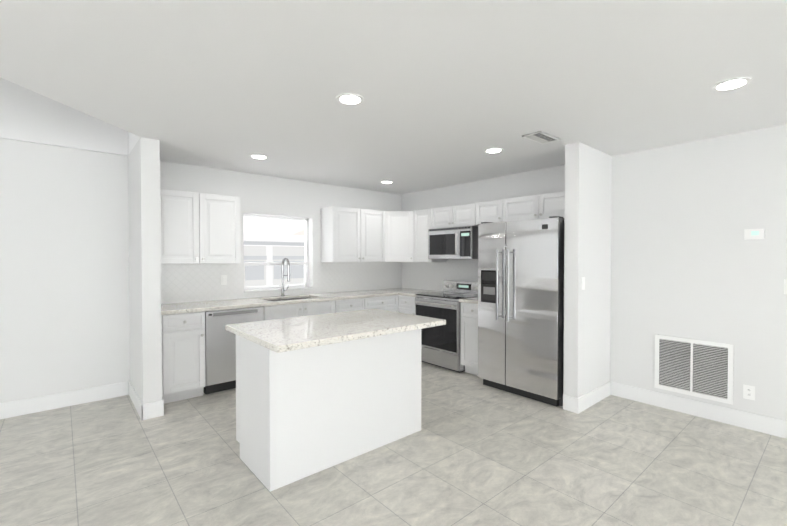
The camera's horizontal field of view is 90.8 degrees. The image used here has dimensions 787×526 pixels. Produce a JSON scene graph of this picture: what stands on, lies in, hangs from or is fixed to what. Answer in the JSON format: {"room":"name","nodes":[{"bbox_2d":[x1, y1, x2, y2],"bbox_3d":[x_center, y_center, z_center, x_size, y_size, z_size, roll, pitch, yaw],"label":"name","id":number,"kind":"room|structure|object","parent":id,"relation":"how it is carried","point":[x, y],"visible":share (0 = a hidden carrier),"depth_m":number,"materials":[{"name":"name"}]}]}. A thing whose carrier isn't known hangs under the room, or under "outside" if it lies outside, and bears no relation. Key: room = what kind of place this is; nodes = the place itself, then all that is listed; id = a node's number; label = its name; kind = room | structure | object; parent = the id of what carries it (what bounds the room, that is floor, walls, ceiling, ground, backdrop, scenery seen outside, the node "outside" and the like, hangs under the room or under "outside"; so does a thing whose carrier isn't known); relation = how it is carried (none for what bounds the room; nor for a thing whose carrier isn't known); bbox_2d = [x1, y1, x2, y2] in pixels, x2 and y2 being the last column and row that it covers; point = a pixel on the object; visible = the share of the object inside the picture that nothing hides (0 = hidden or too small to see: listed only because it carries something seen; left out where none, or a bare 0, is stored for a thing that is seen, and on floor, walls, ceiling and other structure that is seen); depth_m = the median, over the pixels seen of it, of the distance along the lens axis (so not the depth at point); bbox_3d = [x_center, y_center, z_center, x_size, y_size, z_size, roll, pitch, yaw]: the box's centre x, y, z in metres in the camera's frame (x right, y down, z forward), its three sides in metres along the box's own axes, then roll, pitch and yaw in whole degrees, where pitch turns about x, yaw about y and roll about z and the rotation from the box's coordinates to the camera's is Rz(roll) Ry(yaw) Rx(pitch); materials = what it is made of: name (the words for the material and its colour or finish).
{"room":"kitchen","nodes":[
{"label":"kitchen","id":0,"kind":"room"},
{"bbox_2d":[0,77,127,155],"bbox_3d":[-4.467,-1.371,2.475,4.602,0.590,0.035,-1,1,-41],"label":"wall band","id":1,"kind":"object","parent":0,"point":[27,115],"visible":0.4,"depth_m":3.58,"materials":[{"name":"white paint"}]},
{"bbox_2d":[128,137,161,403],"bbox_3d":[-2.404,0.136,3.736,0.143,2.460,0.840,-1,1,-41],"label":"wall","id":2,"kind":"structure","parent":0,"point":[144,265],"depth_m":3.44,"materials":[{"name":"white paint"}]},
{"bbox_2d":[128,381,147,420],"bbox_3d":[-2.448,1.297,3.681,0.018,0.140,0.814,-1,1,-41],"label":"baseboard","id":3,"kind":"structure","parent":2,"relation":"attached to","point":[142,409],"depth_m":3.51,"materials":[{"name":"white wood"}]},
{"bbox_2d":[0,138,401,402],"bbox_3d":[-3.110,-0.220,3.811,8.780,3.170,0.200,-1,1,-41],"label":"wall","id":4,"kind":"structure","parent":0,"point":[64,278],"depth_m":3.74,"materials":[{"name":"white paint"}]},
{"bbox_2d":[0,381,127,418],"bbox_3d":[-4.461,1.314,2.531,4.572,0.140,0.018,-1,1,-41],"label":"baseboard","id":5,"kind":"structure","parent":4,"relation":"attached to","point":[65,399],"depth_m":3.66,"materials":[{"name":"white wood"}]},
{"bbox_2d":[160,189,240,263],"bbox_3d":[-2.168,-0.372,4.252,0.873,0.760,0.349,-1,1,-41],"label":"upper cabinet","id":6,"kind":"object","parent":4,"relation":"attached to","point":[199,228],"visible":0.77,"depth_m":4.14,"materials":[{"name":"white wood"}]},
{"bbox_2d":[243,214,312,292],"bbox_3d":[-1.533,-0.130,5.135,0.945,0.980,0.185,-1,1,-41],"label":"window","id":7,"kind":"structure","parent":4,"relation":"in","point":[278,287],"depth_m":5.20,"materials":[{"name":"white plastic"}]},
{"bbox_2d":[161,262,401,303],"bbox_3d":[-1.243,0.211,5.278,3.621,0.431,0.008,-1,1,-41],"label":"backsplash","id":8,"kind":"structure","parent":4,"relation":"attached to","point":[181,283],"depth_m":4.75,"materials":[{"name":"tile"}]},
{"bbox_2d":[221,275,226,284],"bbox_3d":[-2.012,0.203,4.604,0.072,0.116,0.011,-1,1,-41],"label":"switch plate","id":9,"kind":"object","parent":8,"relation":"attached to","point":[223,279],"visible":1,"depth_m":4.60,"materials":[{"name":"white plastic"}]},
{"bbox_2d":[321,206,384,261],"bbox_3d":[-0.562,-0.393,5.629,0.918,0.760,0.349,-1,1,-41],"label":"upper cabinet","id":10,"kind":"object","parent":4,"relation":"attached to","point":[352,235],"visible":1,"depth_m":5.44,"materials":[{"name":"white wood"}]},
{"bbox_2d":[385,211,412,261],"bbox_3d":[0.105,-0.398,6.019,0.619,0.760,0.626,-1,1,-41],"label":"upper cabinet","id":11,"kind":"object","parent":4,"relation":"attached to","point":[398,236],"visible":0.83,"depth_m":5.80,"materials":[{"name":"white wood"}]},
{"bbox_2d":[0,362,786,525],"bbox_3d":[0.308,1.484,-0.149,8.780,0.120,10.700,-1,1,-41],"label":"floor","id":12,"kind":"structure","parent":0,"point":[474,451],"depth_m":2.59,"materials":[{"name":"tile"}]},
{"bbox_2d":[161,311,205,403],"bbox_3d":[-2.249,0.922,4.007,0.425,0.880,0.644,-1,1,-41],"label":"base cabinet","id":13,"kind":"object","parent":12,"relation":"on","point":[183,354],"visible":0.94,"depth_m":3.80,"materials":[{"name":"white wood"}]},
{"bbox_2d":[204,307,263,393],"bbox_3d":[-1.867,0.921,4.355,0.600,0.872,0.614,-1,1,-41],"label":"dishwasher","id":14,"kind":"object","parent":12,"relation":"on","point":[220,355],"visible":0.6,"depth_m":4.04,"materials":[{"name":"silver metal"}]},
{"bbox_2d":[262,298,334,319],"bbox_3d":[-1.277,0.909,4.841,0.920,0.880,0.644,-1,1,-41],"label":"base cabinet","id":15,"kind":"object","parent":12,"relation":"on","point":[293,310],"visible":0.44,"depth_m":4.58,"materials":[{"name":"white wood"}]},
{"bbox_2d":[236,329,420,491],"bbox_3d":[-0.468,0.939,3.006,1.288,0.875,0.640,-1,1,-41],"label":"kitchen island","id":16,"kind":"object","parent":12,"relation":"on","point":[303,413],"visible":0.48,"depth_m":2.63,"materials":[{"name":"white wood"}]},
{"bbox_2d":[225,308,445,352],"bbox_3d":[-0.419,0.481,3.026,1.430,0.040,0.930,-1,1,-41],"label":"island countertop","id":17,"kind":"structure","parent":16,"relation":"on","point":[286,334],"depth_m":2.80,"materials":[{"name":"stone"}]},
{"bbox_2d":[334,298,363,312],"bbox_3d":[-0.753,0.903,5.290,0.458,0.880,0.644,-1,1,-41],"label":"base cabinet","id":18,"kind":"object","parent":12,"relation":"on","point":[345,305],"visible":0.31,"depth_m":5.05,"materials":[{"name":"white wood"}]},
{"bbox_2d":[364,295,398,311],"bbox_3d":[-0.116,0.894,5.837,1.216,0.880,0.644,-1,1,-41],"label":"base cabinet","id":19,"kind":"object","parent":12,"relation":"on","point":[389,303],"visible":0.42,"depth_m":5.42,"materials":[{"name":"white wood"}]},
{"bbox_2d":[161,288,442,314],"bbox_3d":[-0.918,0.451,4.911,3.631,0.035,0.995,-1,1,-41],"label":"countertop","id":20,"kind":"structure","parent":19,"relation":"on","point":[184,307],"depth_m":4.61,"materials":[{"name":"stone"}]},
{"bbox_2d":[281,258,289,295],"bbox_3d":[-1.363,0.181,4.994,0.108,0.500,0.219,-1,1,-41],"label":"faucet","id":21,"kind":"object","parent":20,"relation":"on","point":[287,275],"visible":1,"depth_m":5.01,"materials":[{"name":"silver metal"}]},
{"bbox_2d":[268,297,309,300],"bbox_3d":[-1.269,0.564,4.841,0.724,0.187,0.434,-1,1,-41],"label":"sink basin","id":22,"kind":"object","parent":20,"relation":"in","point":[289,299],"visible":0.02,"depth_m":5.04,"materials":[{"name":"silver metal"}]},
{"bbox_2d":[398,295,414,314],"bbox_3d":[0.411,0.897,5.662,0.644,0.880,0.391,-1,1,-41],"label":"base cabinet","id":23,"kind":"object","parent":12,"relation":"on","point":[406,304],"visible":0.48,"depth_m":5.47,"materials":[{"name":"white wood"}]},
{"bbox_2d":[414,280,477,372],"bbox_3d":[0.757,0.802,5.193,0.703,1.085,0.754,-1,1,-41],"label":"range","id":24,"kind":"object","parent":12,"relation":"on","point":[441,346],"visible":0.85,"depth_m":4.97,"materials":[{"name":"silver metal"}]},
{"bbox_2d":[461,302,477,375],"bbox_3d":[1.166,0.910,4.781,0.644,0.880,0.390,-1,1,-41],"label":"base cabinet","id":25,"kind":"object","parent":12,"relation":"on","point":[469,336],"visible":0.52,"depth_m":4.64,"materials":[{"name":"white wood"}]},
{"bbox_2d":[459,297,477,303],"bbox_3d":[1.165,0.453,4.773,0.648,0.035,0.394,-1,1,-41],"label":"countertop","id":26,"kind":"structure","parent":25,"relation":"on","point":[474,300],"depth_m":4.65,"materials":[{"name":"stone"}]},
{"bbox_2d":[478,216,564,406],"bbox_3d":[1.505,0.455,4.195,0.848,1.808,0.908,-1,1,-41],"label":"refrigerator","id":27,"kind":"object","parent":12,"relation":"on","point":[521,308],"visible":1,"depth_m":3.89,"materials":[{"name":"silver metal"}]},
{"bbox_2d":[0,0,786,194],"bbox_3d":[0.308,-1.391,-0.192,8.380,0.710,10.300,-1,1,-41],"label":"ceiling","id":28,"kind":"structure","parent":0,"point":[449,91],"depth_m":2.23,"materials":[{"name":"white paint"}]},
{"bbox_2d":[250,154,267,158],"bbox_3d":[-1.385,-1.094,3.999,0.184,0.007,0.184,-1,1,-41],"label":"recessed light","id":29,"kind":"object","parent":28,"relation":"in","point":[257,156],"visible":0.98,"depth_m":3.97,"materials":[{"name":"white plastic"}]},
{"bbox_2d":[336,93,363,104],"bbox_3d":[-0.284,-1.073,2.546,0.184,0.007,0.184,-1,1,-41],"label":"recessed light","id":30,"kind":"object","parent":28,"relation":"in","point":[350,99],"visible":1,"depth_m":2.54,"materials":[{"name":"white plastic"}]},
{"bbox_2d":[484,148,503,152],"bbox_3d":[0.973,-1.091,3.769,0.184,0.007,0.184,-1,1,-41],"label":"recessed light","id":31,"kind":"object","parent":28,"relation":"in","point":[493,150],"visible":1,"depth_m":3.75,"materials":[{"name":"white plastic"}]},
{"bbox_2d":[522,131,560,143],"bbox_3d":[1.282,-1.083,3.362,0.340,0.011,0.170,-1,1,-41],"label":"ceiling vent","id":32,"kind":"object","parent":28,"relation":"in","point":[540,137],"visible":1,"depth_m":3.35,"materials":[{"name":"white plastic"}]},
{"bbox_2d":[712,77,751,90],"bbox_3d":[2.025,-1.069,2.326,0.184,0.007,0.184,-1,1,-41],"label":"recessed light","id":33,"kind":"object","parent":28,"relation":"in","point":[732,84],"visible":1,"depth_m":2.32,"materials":[{"name":"white plastic"}]},
{"bbox_2d":[563,142,611,397],"bbox_3d":[1.918,0.135,3.814,0.750,2.460,0.130,-1,1,-41],"label":"wall","id":34,"kind":"structure","parent":0,"point":[587,230],"depth_m":3.64,"materials":[{"name":"white paint"}]},
{"bbox_2d":[581,277,584,289],"bbox_3d":[1.749,0.188,3.574,0.072,0.116,0.011,-1,1,-41],"label":"switch plate","id":35,"kind":"object","parent":34,"relation":"attached to","point":[582,283],"visible":1,"depth_m":3.56,"materials":[{"name":"white plastic"}]},
{"bbox_2d":[572,381,611,413],"bbox_3d":[1.945,1.296,3.759,0.724,0.140,0.022,-1,1,-41],"label":"baseboard","id":36,"kind":"structure","parent":34,"relation":"attached to","point":[585,401],"depth_m":3.70,"materials":[{"name":"white wood"}]},
{"bbox_2d":[402,124,786,420],"bbox_3d":[3.630,-0.201,2.542,0.200,3.170,10.500,-1,1,-41],"label":"wall","id":37,"kind":"structure","parent":0,"point":[688,261],"depth_m":3.46,"materials":[{"name":"white paint"}]},
{"bbox_2d":[413,209,446,261],"bbox_3d":[0.526,-0.394,5.734,0.349,0.760,0.386,-1,1,-41],"label":"upper cabinet","id":38,"kind":"object","parent":37,"relation":"attached to","point":[422,222],"visible":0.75,"depth_m":5.65,"materials":[{"name":"white wood"}]},
{"bbox_2d":[402,259,477,290],"bbox_3d":[0.708,0.179,5.792,0.008,0.479,1.748,-1,1,-41],"label":"backsplash","id":39,"kind":"structure","parent":37,"relation":"attached to","point":[426,275],"depth_m":5.86,"materials":[{"name":"paint"}]},
{"bbox_2d":[432,203,477,228],"bbox_3d":[0.900,-0.623,5.294,0.349,0.290,0.760,-1,1,-41],"label":"upper cabinet","id":40,"kind":"object","parent":37,"relation":"attached to","point":[455,216],"visible":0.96,"depth_m":5.17,"materials":[{"name":"white wood"}]},
{"bbox_2d":[428,226,477,258],"bbox_3d":[0.865,-0.265,5.269,0.443,0.415,0.754,-1,1,-41],"label":"microwave","id":41,"kind":"object","parent":40,"relation":"attached to","point":[454,243],"visible":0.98,"depth_m":5.08,"materials":[{"name":"silver metal"}]},
{"bbox_2d":[476,200,495,224],"bbox_3d":[1.306,-0.621,4.841,0.324,0.280,0.452,-1,1,-41],"label":"upper cabinet","id":42,"kind":"object","parent":37,"relation":"attached to","point":[485,211],"depth_m":4.79,"materials":[{"name":"white wood"}]},
{"bbox_2d":[496,191,564,221],"bbox_3d":[1.698,-0.614,4.384,0.324,0.280,0.968,-1,1,-41],"label":"upper cabinet","id":43,"kind":"object","parent":37,"relation":"attached to","point":[541,206],"depth_m":4.33,"materials":[{"name":"white wood"}]},
{"bbox_2d":[654,334,733,404],"bbox_3d":[2.685,0.939,3.495,0.012,0.510,0.570,-1,1,-41],"label":"air vent","id":44,"kind":"object","parent":37,"relation":"in","point":[697,368],"visible":1,"depth_m":3.48,"materials":[{"name":"white plastic"}]},
{"bbox_2d":[612,381,786,438],"bbox_3d":[4.526,1.332,1.352,0.018,0.140,7.030,-1,1,-41],"label":"baseboard","id":45,"kind":"structure","parent":37,"relation":"attached to","point":[738,418],"depth_m":3.42,"materials":[{"name":"white wood"}]},
{"bbox_2d":[743,384,754,400],"bbox_3d":[2.938,1.069,3.206,0.008,0.116,0.072,-1,1,-41],"label":"electrical outlet plate","id":46,"kind":"object","parent":37,"relation":"attached to","point":[749,392],"visible":1,"depth_m":3.20,"materials":[{"name":"white plastic"}]},
{"bbox_2d":[744,229,764,239],"bbox_3d":[2.944,-0.236,3.166,0.024,0.084,0.120,-1,1,-41],"label":"thermostat","id":47,"kind":"object","parent":37,"relation":"attached to","point":[754,233],"visible":0.98,"depth_m":3.16,"materials":[{"name":"white plastic"}]},
{"bbox_2d":[784,279,786,293],"bbox_3d":[3.086,0.186,3.018,0.011,0.116,0.072,-1,1,-41],"label":"switch plate","id":48,"kind":"object","parent":37,"relation":"attached to","point":[785,286],"visible":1,"depth_m":3.04,"materials":[{"name":"white plastic"}]},
{"label":"outside","id":49,"kind":"structure","parent":0,"visible":0},
{"bbox_2d":[243,217,304,286],"bbox_3d":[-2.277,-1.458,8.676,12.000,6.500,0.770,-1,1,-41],"label":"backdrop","id":50,"kind":"structure","parent":49,"point":[272,240],"depth_m":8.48,"materials":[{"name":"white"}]}
]}

